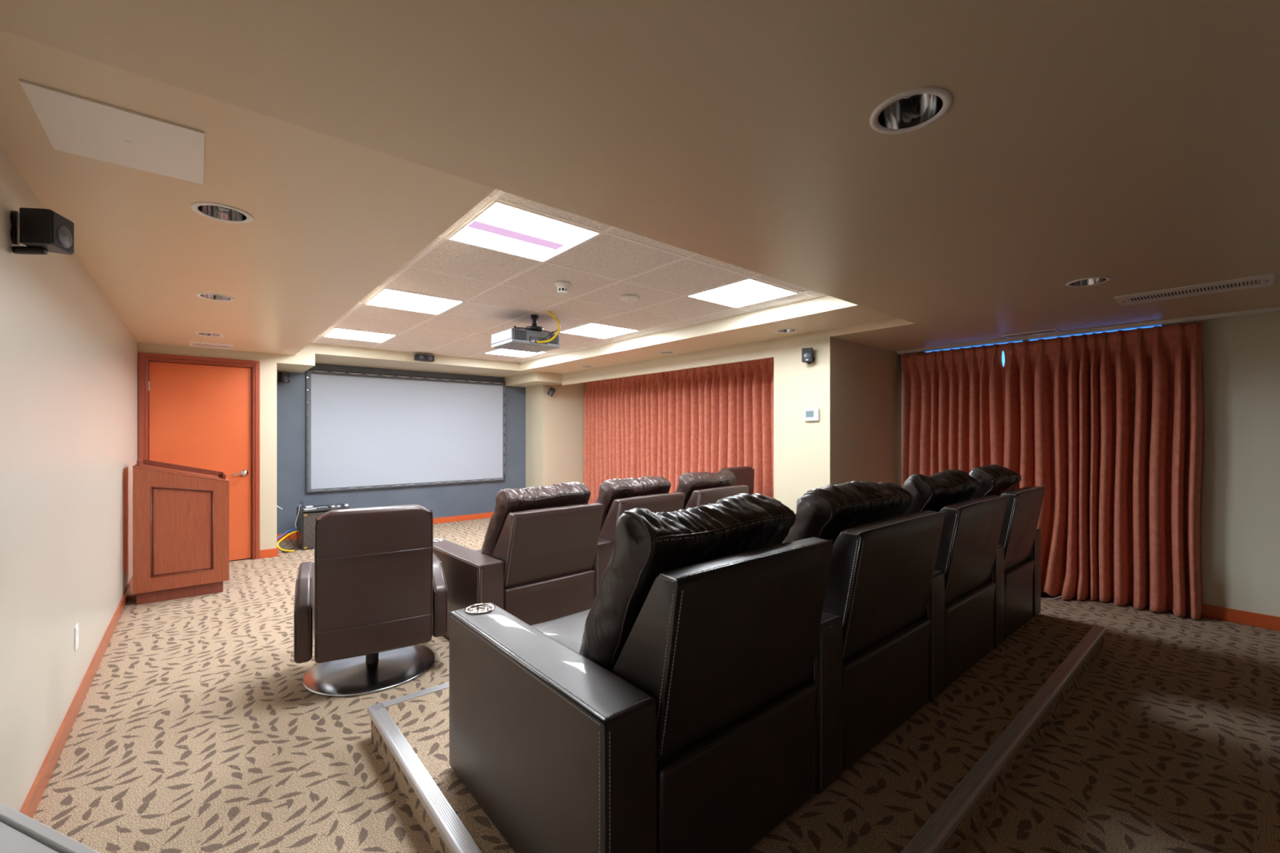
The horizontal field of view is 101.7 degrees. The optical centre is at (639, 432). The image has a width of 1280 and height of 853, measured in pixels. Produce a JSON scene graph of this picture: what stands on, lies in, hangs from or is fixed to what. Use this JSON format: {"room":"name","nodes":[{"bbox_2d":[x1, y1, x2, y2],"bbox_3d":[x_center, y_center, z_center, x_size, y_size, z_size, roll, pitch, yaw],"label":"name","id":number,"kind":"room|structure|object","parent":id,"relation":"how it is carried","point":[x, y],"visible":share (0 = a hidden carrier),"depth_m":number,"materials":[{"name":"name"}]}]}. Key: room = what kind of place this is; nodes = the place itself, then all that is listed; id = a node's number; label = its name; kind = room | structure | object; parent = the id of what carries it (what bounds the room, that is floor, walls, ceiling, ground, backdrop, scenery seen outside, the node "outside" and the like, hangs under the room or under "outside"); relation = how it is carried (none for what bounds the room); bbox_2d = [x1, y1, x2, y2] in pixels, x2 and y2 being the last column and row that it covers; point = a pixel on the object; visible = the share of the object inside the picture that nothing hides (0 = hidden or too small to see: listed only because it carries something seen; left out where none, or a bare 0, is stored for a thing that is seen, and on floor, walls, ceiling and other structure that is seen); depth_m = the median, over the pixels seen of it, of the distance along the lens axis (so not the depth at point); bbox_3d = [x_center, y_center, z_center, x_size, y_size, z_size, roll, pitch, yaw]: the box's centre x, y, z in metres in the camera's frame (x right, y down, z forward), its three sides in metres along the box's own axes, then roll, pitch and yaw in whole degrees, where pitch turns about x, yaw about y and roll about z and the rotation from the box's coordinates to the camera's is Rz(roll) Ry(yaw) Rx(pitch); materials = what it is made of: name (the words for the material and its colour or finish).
{"room":"home theater","nodes":[
{"label":"home theater","id":0,"kind":"room"},
{"bbox_2d":[0,146,137,812],"bbox_3d":[-2.174,0.071,1.753,0.120,2.620,8.683,0,0,-40],"label":"wall","id":1,"kind":"structure","parent":0,"point":[68,361],"depth_m":2.19,"materials":[{"name":"beige paint"}]},
{"bbox_2d":[10,207,74,254],"bbox_3d":[-1.991,-0.660,1.717,0.157,0.140,0.110,0,0,-20],"label":"wall speaker","id":2,"kind":"object","parent":1,"relation":"attached to","point":[42,231],"visible":1,"depth_m":1.70,"materials":[{"name":"black plastic"}]},
{"bbox_2d":[52,211,74,253],"bbox_3d":[-1.927,-0.668,1.740,0.005,0.105,0.100,0,0,-20],"label":"grille","id":3,"kind":"object","parent":2,"relation":"attached to","point":[63,229],"depth_m":1.73,"materials":[{"name":"grey"}]},
{"bbox_2d":[19,575,133,818],"bbox_3d":[-2.156,1.335,1.834,0.013,0.092,8.583,0,0,-40],"label":"baseboard","id":4,"kind":"structure","parent":1,"relation":"attached to","point":[34,796],"depth_m":2.38,"materials":[{"name":"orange wood"}]},
{"bbox_2d":[74,623,78,651],"bbox_3d":[-2.785,1.010,2.576,0.008,0.116,0.070,0,0,-40],"label":"wall outlet","id":5,"kind":"object","parent":1,"relation":"attached to","point":[76,628],"visible":1,"depth_m":2.56,"materials":[{"name":"white plastic"}]},
{"bbox_2d":[137,342,276,550],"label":"wall","id":6,"kind":"structure","parent":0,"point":[268,362],"depth_m":5.77,"materials":[{"name":"beige paint"}]},
{"bbox_2d":[137,352,259,560],"bbox_3d":[-4.572,0.295,5.445,0.963,2.172,0.147,0,0,-40],"label":"door","id":7,"kind":"structure","parent":6,"relation":"attached to","point":[201,412],"depth_m":5.48,"materials":[{"name":"orange paint"}]},
{"bbox_2d":[259,546,278,558],"bbox_3d":[-4.441,1.335,6.167,0.168,0.093,1.015,0,0,-40],"label":"baseboard","id":8,"kind":"structure","parent":6,"relation":"attached to","point":[270,553],"depth_m":5.78,"materials":[{"name":"orange paint"}]},
{"bbox_2d":[276,363,525,534],"bbox_3d":[-3.375,0.071,7.809,3.803,2.620,0.120,0,0,-40],"label":"wall","id":9,"kind":"structure","parent":0,"point":[473,498],"depth_m":7.44,"materials":[{"name":"blue paint"}]},
{"bbox_2d":[278,371,289,382],"bbox_3d":[-4.542,-0.704,6.616,0.210,0.130,0.104,0,0,34],"label":"wall speaker","id":10,"kind":"object","parent":9,"relation":"attached to","point":[283,377],"visible":1,"depth_m":6.56,"materials":[{"name":"black plastic"}]},
{"bbox_2d":[282,372,289,382],"bbox_3d":[-4.463,-0.704,6.569,0.005,0.120,0.090,0,0,20],"label":"grille","id":11,"kind":"object","parent":10,"relation":"attached to","point":[286,375],"depth_m":6.57,"materials":[{"name":"grey"}]},
{"bbox_2d":[276,511,493,541],"bbox_3d":[-3.328,1.339,7.762,3.591,0.085,0.013,0,0,-40],"label":"baseboard","id":12,"kind":"structure","parent":9,"relation":"attached to","point":[486,515],"depth_m":8.12,"materials":[{"name":"orange paint"}]},
{"bbox_2d":[276,342,519,376],"bbox_3d":[-3.247,-1.012,7.183,2.991,0.452,1.002,0,0,-40],"label":"ceiling soffit","id":13,"kind":"structure","parent":9,"relation":"attached to","point":[312,353],"depth_m":6.73,"materials":[{"name":"beige paint"}]},
{"bbox_2d":[305,368,505,493],"bbox_3d":[-3.317,-0.028,7.745,2.803,1.637,0.052,0,0,-40],"label":"projection screen","id":14,"kind":"object","parent":9,"relation":"attached to","point":[364,430],"visible":0.98,"depth_m":7.58,"materials":[{"name":"grey fabric"}]},
{"bbox_2d":[413,354,434,361],"bbox_3d":[-2.822,-0.984,6.823,0.236,0.076,0.096,0,0,-40],"label":"speaker","id":15,"kind":"object","parent":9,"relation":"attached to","point":[424,357],"visible":1,"depth_m":6.78},
{"bbox_2d":[525,382,584,488],"bbox_3d":[-1.388,0.071,9.095,1.094,2.620,0.715,0,0,-40],"label":"wall","id":16,"kind":"structure","parent":0,"point":[554,424],"depth_m":8.72,"materials":[{"name":"beige paint"}]},
{"bbox_2d":[504,371,561,386],"bbox_3d":[-1.683,-0.865,8.448,0.580,0.163,1.085,0,0,-40],"label":"trim","id":17,"kind":"structure","parent":16,"relation":"attached to","point":[536,378],"depth_m":8.10,"materials":[{"name":"beige paint"}]},
{"bbox_2d":[546,386,555,396],"bbox_3d":[-1.447,-0.670,8.485,0.140,0.159,0.157,0,0,-15],"label":"wall speaker","id":18,"kind":"object","parent":16,"relation":"attached to","point":[552,390],"visible":1,"depth_m":8.42,"materials":[{"name":"black plastic"}]},
{"bbox_2d":[547,387,555,395],"bbox_3d":[-1.432,-0.664,8.424,0.085,0.115,0.005,30,7,-13],"label":"grille","id":19,"kind":"object","parent":18,"relation":"attached to","point":[551,389],"depth_m":8.42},
{"bbox_2d":[311,189,824,362],"bbox_3d":[-1.138,-1.067,4.810,2.825,0.030,5.345,0,0,-40],"label":"ceiling tiles","id":20,"kind":"structure","parent":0,"point":[606,255],"depth_m":3.86,"materials":[{"name":"white tile"}]},
{"bbox_2d":[323,327,397,342],"bbox_3d":[-3.014,-1.048,5.603,0.593,0.008,0.603,0,0,-40],"label":"ceiling light panel","id":21,"kind":"object","parent":20,"relation":"attached to","point":[340,333],"visible":1,"depth_m":5.56,"materials":[{"name":"white plastic"}]},
{"bbox_2d":[364,288,464,315],"bbox_3d":[-1.817,-1.048,4.184,0.593,0.008,0.603,0,0,-40],"label":"ceiling light panel","id":22,"kind":"object","parent":20,"relation":"attached to","point":[387,298],"visible":1,"depth_m":4.17,"materials":[{"name":"white plastic"}]},
{"bbox_2d":[484,348,546,357],"bbox_3d":[-1.623,-1.048,6.777,0.587,0.008,0.603,0,0,-40],"label":"ceiling light panel","id":23,"kind":"object","parent":20,"relation":"attached to","point":[499,352],"visible":0.76,"depth_m":6.81,"materials":[{"name":"white plastic"}]},
{"bbox_2d":[446,200,601,262],"bbox_3d":[-0.620,-1.046,2.764,0.593,0.012,0.603,0,0,-40],"label":"ceiling light panel","id":24,"kind":"object","parent":20,"relation":"attached to","point":[501,227],"visible":1,"depth_m":2.72,"materials":[{"name":"white plastic"}]},
{"bbox_2d":[466,220,564,249],"bbox_3d":[-0.645,-1.042,2.760,0.518,0.006,0.095,0,0,-40],"label":"ceiling light","id":25,"kind":"object","parent":24,"relation":"on","point":[481,225],"depth_m":2.73,"materials":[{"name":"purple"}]},
{"bbox_2d":[491,314,559,352],"bbox_3d":[-1.050,-0.914,4.762,0.476,0.274,0.454,0,0,-40],"label":"projector","id":26,"kind":"object","parent":20,"relation":"hanging from","point":[517,339],"visible":0.94,"depth_m":4.62,"materials":[{"name":"grey plastic"}]},
{"bbox_2d":[515,329,557,343],"bbox_3d":[-0.911,-0.848,4.600,0.418,0.076,0.004,0,0,-40],"label":"vent","id":27,"kind":"object","parent":26,"relation":"attached to","point":[532,336],"depth_m":4.57,"materials":[{"name":"black plastic"}]},
{"bbox_2d":[537,311,559,342],"bbox_3d":[-0.801,-0.926,4.572,0.143,0.265,0.186,0,0,-40],"label":"cable","id":28,"kind":"object","parent":20,"relation":"hanging from","point":[548,312],"visible":1,"depth_m":4.56,"materials":[{"name":"yellow plastic"}]},
{"bbox_2d":[554,280,570,294],"bbox_3d":[-0.545,-1.015,3.655,0.116,0.073,0.116,0,0,-40],"label":"smoke detector","id":29,"kind":"object","parent":20,"relation":"attached to","point":[562,286],"visible":1,"depth_m":3.62,"materials":[{"name":"white plastic"}]},
{"bbox_2d":[310,190,826,362],"bbox_3d":[-1.138,-1.050,4.810,2.825,0.005,5.345,0,0,-40],"label":"grid","id":30,"kind":"structure","parent":20,"relation":"attached to","point":[500,193],"depth_m":3.85,"materials":[{"name":"white metal"}]},
{"bbox_2d":[559,322,638,338],"bbox_3d":[-0.426,-1.048,5.357,0.587,0.008,0.603,0,0,-40],"label":"ceiling light panel","id":31,"kind":"object","parent":20,"relation":"attached to","point":[592,329],"visible":0.96,"depth_m":5.34,"materials":[{"name":"white plastic"}]},
{"bbox_2d":[619,294,639,302],"bbox_3d":[-0.081,-1.035,4.020,0.156,0.033,0.156,0,0,-40],"label":"sensor","id":32,"kind":"object","parent":20,"relation":"attached to","point":[626,298],"visible":1,"depth_m":3.98,"materials":[{"name":"white plastic"}]},
{"bbox_2d":[686,277,799,308],"bbox_3d":[0.772,-1.048,3.938,0.587,0.008,0.603,0,0,-40],"label":"ceiling light panel","id":33,"kind":"object","parent":20,"relation":"attached to","point":[748,291],"visible":1,"depth_m":3.90,"materials":[{"name":"white plastic"}]},
{"bbox_2d":[0,0,1279,355],"bbox_3d":[0.224,-1.051,3.841,6.239,0.375,8.583,0,0,-40],"label":"ceiling","id":34,"kind":"structure","parent":0,"point":[1135,144],"depth_m":1.57,"materials":[{"name":"beige paint"}]},
{"bbox_2d":[18,79,204,184],"bbox_3d":[-1.548,-0.881,1.573,0.356,0.009,0.410,0,0,-40],"label":"access panel","id":35,"kind":"object","parent":34,"relation":"attached to","point":[73,124],"visible":1,"depth_m":1.54,"materials":[{"name":"white paint"}]},
{"bbox_2d":[195,332,223,337],"bbox_3d":[-3.861,-0.948,4.671,0.197,0.138,0.197,0,0,-42],"label":"recessed light","id":36,"kind":"object","parent":34,"relation":"in","point":[205,334],"visible":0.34,"depth_m":4.71,"materials":[{"name":"white metal"}]},
{"bbox_2d":[188,341,233,349],"bbox_3d":[-4.315,-0.880,5.243,0.340,0.011,0.340,0,0,-40],"label":"ceiling vent","id":37,"kind":"object","parent":34,"relation":"in","point":[195,344],"visible":1,"depth_m":5.23,"materials":[{"name":"white metal"}]},
{"bbox_2d":[195,293,235,301],"bbox_3d":[-2.760,-0.948,3.389,0.197,0.138,0.197,0,0,37],"label":"recessed light","id":38,"kind":"object","parent":34,"relation":"in","point":[211,296],"visible":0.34,"depth_m":3.43,"materials":[{"name":"white metal"}]},
{"bbox_2d":[190,201,253,223],"bbox_3d":[-1.676,-0.948,2.092,0.197,0.138,0.197,0,0,28],"label":"recessed light","id":39,"kind":"object","parent":34,"relation":"in","point":[218,211],"visible":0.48,"depth_m":2.13,"materials":[{"name":"white metal"}]},
{"bbox_2d":[869,87,952,133],"bbox_3d":[0.724,-0.926,1.398,0.197,0.138,0.197,0,0,-6],"label":"recessed light","id":40,"kind":"object","parent":34,"relation":"in","point":[910,110],"visible":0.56,"depth_m":1.45,"materials":[{"name":"white metal"}]},
{"bbox_2d":[999,328,1061,338],"bbox_3d":[3.377,-0.858,4.516,0.175,0.011,0.400,0,0,-40],"label":"ceiling vent","id":41,"kind":"object","parent":34,"relation":"in","point":[1051,331],"visible":1,"depth_m":4.51,"materials":[{"name":"white metal"}]},
{"bbox_2d":[1065,276,1111,287],"bbox_3d":[2.554,-0.926,2.971,0.197,0.138,0.197,0,0,24],"label":"recessed light","id":42,"kind":"object","parent":34,"relation":"in","point":[1092,281],"visible":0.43,"depth_m":3.01,"materials":[{"name":"white metal"}]},
{"bbox_2d":[897,306,1279,354],"bbox_3d":[3.950,-0.840,4.091,0.050,0.048,3.760,0,0,-40],"label":"track","id":43,"kind":"object","parent":34,"relation":"attached to","point":[1246,313],"visible":1,"depth_m":4.22,"materials":[{"name":"white plastic"}]},
{"bbox_2d":[901,343,1004,488],"bbox_3d":[3.059,0.273,5.159,0.194,2.193,0.945,0,0,-40],"label":"curtain","id":44,"kind":"object","parent":43,"relation":"hanging from","point":[953,400],"visible":0.55,"depth_m":5.10,"materials":[{"name":"fabric"}]},
{"bbox_2d":[1002,321,1204,619],"bbox_3d":[3.623,0.276,4.247,0.548,2.199,1.323,0,0,-42],"label":"curtain","id":45,"kind":"object","parent":43,"relation":"hanging from","point":[1111,424],"visible":0.91,"depth_m":4.20,"materials":[{"name":"fabric"}]},
{"bbox_2d":[1113,272,1275,306],"bbox_3d":[3.335,-0.858,3.158,0.320,0.011,0.648,0,0,-40],"label":"ceiling vent","id":46,"kind":"object","parent":34,"relation":"in","point":[1264,280],"visible":1,"depth_m":3.12,"materials":[{"name":"white metal"}]},
{"bbox_2d":[32,517,1279,852],"bbox_3d":[-0.058,1.411,4.291,6.589,0.060,9.835,0,0,-40],"label":"floor","id":47,"kind":"structure","parent":0,"point":[197,728],"depth_m":2.30,"materials":[{"name":"beige carpet"}]},
{"bbox_2d":[0,802,99,852],"bbox_3d":[-0.547,0.881,0.351,0.500,1.000,0.270,0,0,21],"label":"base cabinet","id":48,"kind":"object","parent":47,"relation":"on","point":[20,833],"visible":1,"depth_m":0.49,"materials":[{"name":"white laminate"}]},
{"bbox_2d":[133,458,229,604],"bbox_3d":[-3.947,0.802,4.507,0.603,1.159,0.448,0,0,-40],"label":"lectern","id":49,"kind":"object","parent":47,"relation":"on","point":[181,513],"visible":1,"depth_m":4.34,"materials":[{"name":"brown wood"}]},
{"bbox_2d":[276,528,297,538],"bbox_3d":[-4.258,1.216,6.273,0.228,0.105,0.056,0,0,-40],"label":"cable","id":50,"kind":"object","parent":47,"relation":"on","point":[291,529],"visible":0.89,"depth_m":6.29,"materials":[{"name":"blue plastic"}]},
{"bbox_2d":[276,530,298,551],"bbox_3d":[-4.144,1.274,6.124,0.183,0.206,0.287,0,0,-24],"label":"cable","id":51,"kind":"object","parent":47,"relation":"on","point":[291,533],"visible":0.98,"depth_m":6.03,"materials":[{"name":"yellow plastic"}]},
{"bbox_2d":[279,534,297,547],"bbox_3d":[-4.178,1.290,6.216,0.063,0.161,0.209,0,0,34],"label":"cable","id":52,"kind":"object","parent":47,"relation":"on","point":[296,535],"visible":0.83,"depth_m":6.23,"materials":[{"name":"black plastic"}]},
{"bbox_2d":[281,544,300,552],"bbox_3d":[-4.080,1.347,6.096,0.120,0.062,0.200,0,0,21],"label":"cable","id":53,"kind":"object","parent":47,"relation":"on","point":[300,544],"visible":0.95,"depth_m":6.11,"materials":[{"name":"black plastic"}]},
{"bbox_2d":[296,503,349,550],"bbox_3d":[-3.930,1.151,6.462,0.500,0.462,0.464,0,0,-40],"label":"equipment rack","id":54,"kind":"object","parent":47,"relation":"on","point":[306,518],"visible":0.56,"depth_m":6.19,"materials":[{"name":"grey metal"}]},
{"bbox_2d":[294,504,300,528],"bbox_3d":[-4.096,1.004,6.244,0.112,0.299,0.024,0,0,31],"label":"cable","id":55,"kind":"object","parent":54,"relation":"hanging from","point":[300,504],"visible":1,"depth_m":6.25,"materials":[{"name":"white plastic"}]},
{"bbox_2d":[296,501,303,533],"bbox_3d":[-4.139,1.026,6.335,0.088,0.393,0.021,0,0,-3],"label":"cable","id":56,"kind":"object","parent":54,"relation":"attached to","point":[301,501],"visible":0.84,"depth_m":6.33,"materials":[{"name":"black plastic"}]},
{"bbox_2d":[315,506,328,509],"bbox_3d":[-3.887,0.911,6.362,0.125,0.016,0.072,0,0,-40],"label":"switch","id":57,"kind":"object","parent":54,"relation":"on","point":[324,507],"visible":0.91,"depth_m":6.34,"materials":[{"name":"grey"}]},
{"bbox_2d":[293,504,447,697],"bbox_3d":[-1.568,0.890,3.052,0.744,0.982,0.722,0,0,-31],"label":"swivel armchair","id":58,"kind":"object","parent":47,"relation":"on","point":[374,591],"visible":1,"depth_m":2.78,"materials":[{"name":"leather"}]},
{"bbox_2d":[433,481,613,638],"bbox_3d":[-0.880,0.859,3.817,1.071,1.027,1.110,0,0,-43],"label":"recliner armchair","id":59,"kind":"object","parent":47,"relation":"on","point":[542,557],"visible":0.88,"depth_m":3.42,"materials":[{"name":"brown leather"}]},
{"bbox_2d":[480,481,591,556],"bbox_3d":[-0.726,0.644,3.649,0.700,0.597,0.438,0,0,-43],"label":"backrest","id":60,"kind":"object","parent":59,"relation":"on","point":[562,494],"depth_m":3.42,"materials":[{"name":"brown leather"}]},
{"bbox_2d":[595,475,684,543],"bbox_3d":[-0.177,0.863,4.495,0.888,1.020,1.063,0,0,-43],"label":"recliner armchair","id":61,"kind":"object","parent":47,"relation":"on","point":[651,493],"visible":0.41,"depth_m":4.02,"materials":[{"name":"brown leather"}]},
{"bbox_2d":[675,469,749,510],"bbox_3d":[0.476,0.860,5.095,0.888,1.025,1.063,0,0,-43],"label":"recliner armchair","id":62,"kind":"object","parent":47,"relation":"on","point":[701,488],"visible":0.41,"depth_m":4.61,"materials":[{"name":"brown leather"}]},
{"bbox_2d":[367,613,1106,852],"bbox_3d":[0.866,1.308,2.832,3.825,0.147,1.973,0,0,-40],"label":"platform","id":63,"kind":"object","parent":47,"relation":"on","point":[929,784],"visible":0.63,"depth_m":1.97,"materials":[{"name":"beige carpet"}]},
{"bbox_2d":[448,493,842,852],"bbox_3d":[0.024,0.716,1.878,1.077,1.027,1.062,0,0,-40],"label":"recliner armchair","id":64,"kind":"object","parent":63,"relation":"on","point":[695,705],"visible":1,"depth_m":1.46,"materials":[{"name":"brown leather"}]},
{"bbox_2d":[578,493,795,672],"bbox_3d":[0.166,0.506,1.709,0.708,0.608,0.387,0,0,-40],"label":"cushion","id":65,"kind":"object","parent":64,"relation":"on","point":[647,544],"depth_m":1.47,"materials":[{"name":"brown leather"}]},
{"bbox_2d":[782,480,944,770],"bbox_3d":[0.794,0.717,2.526,0.941,1.026,1.063,0,0,-40],"label":"recliner armchair","id":66,"kind":"object","parent":63,"relation":"on","point":[886,588],"visible":0.56,"depth_m":2.05,"materials":[{"name":"brown leather"}]},
{"bbox_2d":[782,480,912,544],"bbox_3d":[0.866,0.507,2.302,0.754,0.606,0.390,0,0,-40],"label":"cushion","id":67,"kind":"object","parent":66,"relation":"on","point":[825,512],"depth_m":2.05,"materials":[{"name":"brown leather"}]},
{"bbox_2d":[902,469,1007,688],"bbox_3d":[1.497,0.717,3.119,0.901,1.027,1.063,0,0,-40],"label":"recliner armchair","id":68,"kind":"object","parent":63,"relation":"on","point":[970,555],"visible":0.43,"depth_m":2.65,"materials":[{"name":"brown leather"}]},
{"bbox_2d":[902,469,979,515],"bbox_3d":[1.568,0.506,2.897,0.713,0.606,0.388,0,0,-40],"label":"cushion","id":69,"kind":"object","parent":68,"relation":"on","point":[938,491],"depth_m":2.65,"materials":[{"name":"brown leather"}]},
{"bbox_2d":[968,464,1044,639],"bbox_3d":[2.145,0.717,3.666,0.796,1.025,1.062,0,0,-40],"label":"recliner armchair","id":70,"kind":"object","parent":63,"relation":"on","point":[1020,536],"visible":0.32,"depth_m":3.22,"materials":[{"name":"brown leather"}]},
{"bbox_2d":[968,464,1021,499],"bbox_3d":[2.216,0.508,3.443,0.609,0.607,0.386,0,0,-40],"label":"cushion","id":71,"kind":"object","parent":70,"relation":"on","point":[993,479],"depth_m":3.21,"materials":[{"name":"brown leather"}]},
{"bbox_2d":[719,466,754,494],"bbox_3d":[0.860,0.878,5.963,0.722,1.007,0.744,0,0,44],"label":"swivel armchair","id":72,"kind":"object","parent":47,"relation":"on","point":[744,475],"visible":0.18,"depth_m":5.76,"materials":[{"name":"leather"}]},
{"bbox_2d":[494,305,898,377],"bbox_3d":[-0.127,-1.083,6.319,0.666,0.312,6.347,0,0,-40],"label":"ceiling","id":73,"kind":"structure","parent":0,"point":[855,315],"depth_m":5.05,"materials":[{"name":"beige paint"}]},
{"bbox_2d":[580,364,594,367],"bbox_3d":[-0.728,-0.989,7.222,0.197,0.138,0.197,0,0,-37],"label":"recessed light","id":74,"kind":"object","parent":73,"relation":"in","point":[585,366],"visible":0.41,"depth_m":7.28,"materials":[{"name":"white metal"}]},
{"bbox_2d":[657,351,675,354],"bbox_3d":[0.305,-0.989,5.974,0.197,0.138,0.197,0,0,40],"label":"recessed light","id":75,"kind":"object","parent":73,"relation":"in","point":[660,352],"visible":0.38,"depth_m":6.03,"materials":[{"name":"white metal"}]},
{"bbox_2d":[520,295,857,370],"bbox_3d":[-0.060,-0.989,5.720,0.004,0.125,5.345,0,0,-40],"label":"ceiling recess side","id":76,"kind":"structure","parent":73,"relation":"attached to","point":[825,303],"depth_m":4.89,"materials":[{"name":"beige paint"}]},
{"bbox_2d":[775,328,797,333],"bbox_3d":[1.324,-0.989,4.712,0.197,0.138,0.197,0,0,-13],"label":"recessed light","id":77,"kind":"object","parent":73,"relation":"in","point":[786,330],"visible":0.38,"depth_m":4.76,"materials":[{"name":"white metal"}]},
{"bbox_2d":[773,329,902,514],"bbox_3d":[2.123,0.071,5.414,1.607,2.620,0.599,0,0,-40],"label":"column","id":78,"kind":"structure","parent":0,"point":[855,388],"depth_m":4.97,"materials":[{"name":"beige paint"}]},
{"bbox_2d":[801,347,814,364],"bbox_3d":[1.540,-0.703,4.772,0.096,0.141,0.126,0,0,29],"label":"wall speaker","id":79,"kind":"object","parent":78,"relation":"attached to","point":[807,357],"visible":1,"depth_m":4.72,"materials":[{"name":"black plastic"}]},
{"bbox_2d":[802,347,812,361],"bbox_3d":[1.516,-0.711,4.725,0.085,0.115,0.005,0,0,23],"label":"grille","id":80,"kind":"object","parent":79,"relation":"attached to","point":[806,352],"depth_m":4.72,"materials":[{"name":"grey"}]},
{"bbox_2d":[804,408,819,421],"bbox_3d":[1.578,-0.169,4.791,0.030,0.120,0.150,0,0,-40],"label":"thermostat","id":81,"kind":"object","parent":78,"relation":"attached to","point":[810,414],"visible":1,"depth_m":4.77,"materials":[{"name":"white plastic"}]},
{"bbox_2d":[902,311,1279,617],"bbox_3d":[4.157,0.071,4.140,0.160,2.620,3.970,0,0,-40],"label":"wall","id":82,"kind":"structure","parent":0,"point":[1241,502],"depth_m":3.77,"materials":[{"name":"beige paint"}]},
{"bbox_2d":[920,324,1168,366],"bbox_3d":[3.579,-0.191,4.817,0.050,1.345,1.850,0,0,-40],"label":"window","id":83,"kind":"structure","parent":82,"relation":"in","point":[1002,353],"depth_m":4.75,"materials":[{"name":"blue glass"}]},
{"bbox_2d":[1112,599,1279,631],"bbox_3d":[4.095,1.333,4.079,0.014,0.096,3.957,0,0,-40],"label":"baseboard","id":84,"kind":"structure","parent":82,"relation":"attached to","point":[1261,620],"depth_m":3.77,"materials":[{"name":"orange paint"}]},
{"bbox_3d":[0.231,-1.083,7.101,0.890,0.312,4.421,0,0,-40],"label":"ceiling","id":85,"kind":"structure","parent":0,"visible":0},
{"bbox_2d":[561,338,773,385],"bbox_3d":[0.064,-0.848,6.640,0.040,0.198,3.931,0,0,-40],"label":"trim","id":86,"kind":"structure","parent":85,"relation":"attached to","point":[762,349],"depth_m":6.13,"materials":[{"name":"beige paint"}]},
{"bbox_3d":[0.459,-0.915,7.288,0.030,0.023,4.390,0,0,-40],"label":"track","id":87,"kind":"object","parent":85,"relation":"attached to","visible":0},
{"bbox_2d":[583,372,664,503],"bbox_3d":[-0.302,0.234,8.197,0.168,2.271,2.017,0,0,-40],"label":"curtain","id":88,"kind":"object","parent":87,"relation":"hanging from","point":[623,417],"visible":0.75,"depth_m":8.07,"materials":[{"name":"fabric"}]},
{"bbox_2d":[662,357,773,498],"bbox_3d":[1.108,0.234,6.527,0.183,2.271,2.365,0,0,-40],"label":"curtain","id":89,"kind":"object","parent":87,"relation":"hanging from","point":[715,418],"visible":0.5,"depth_m":6.55,"materials":[{"name":"fabric"}]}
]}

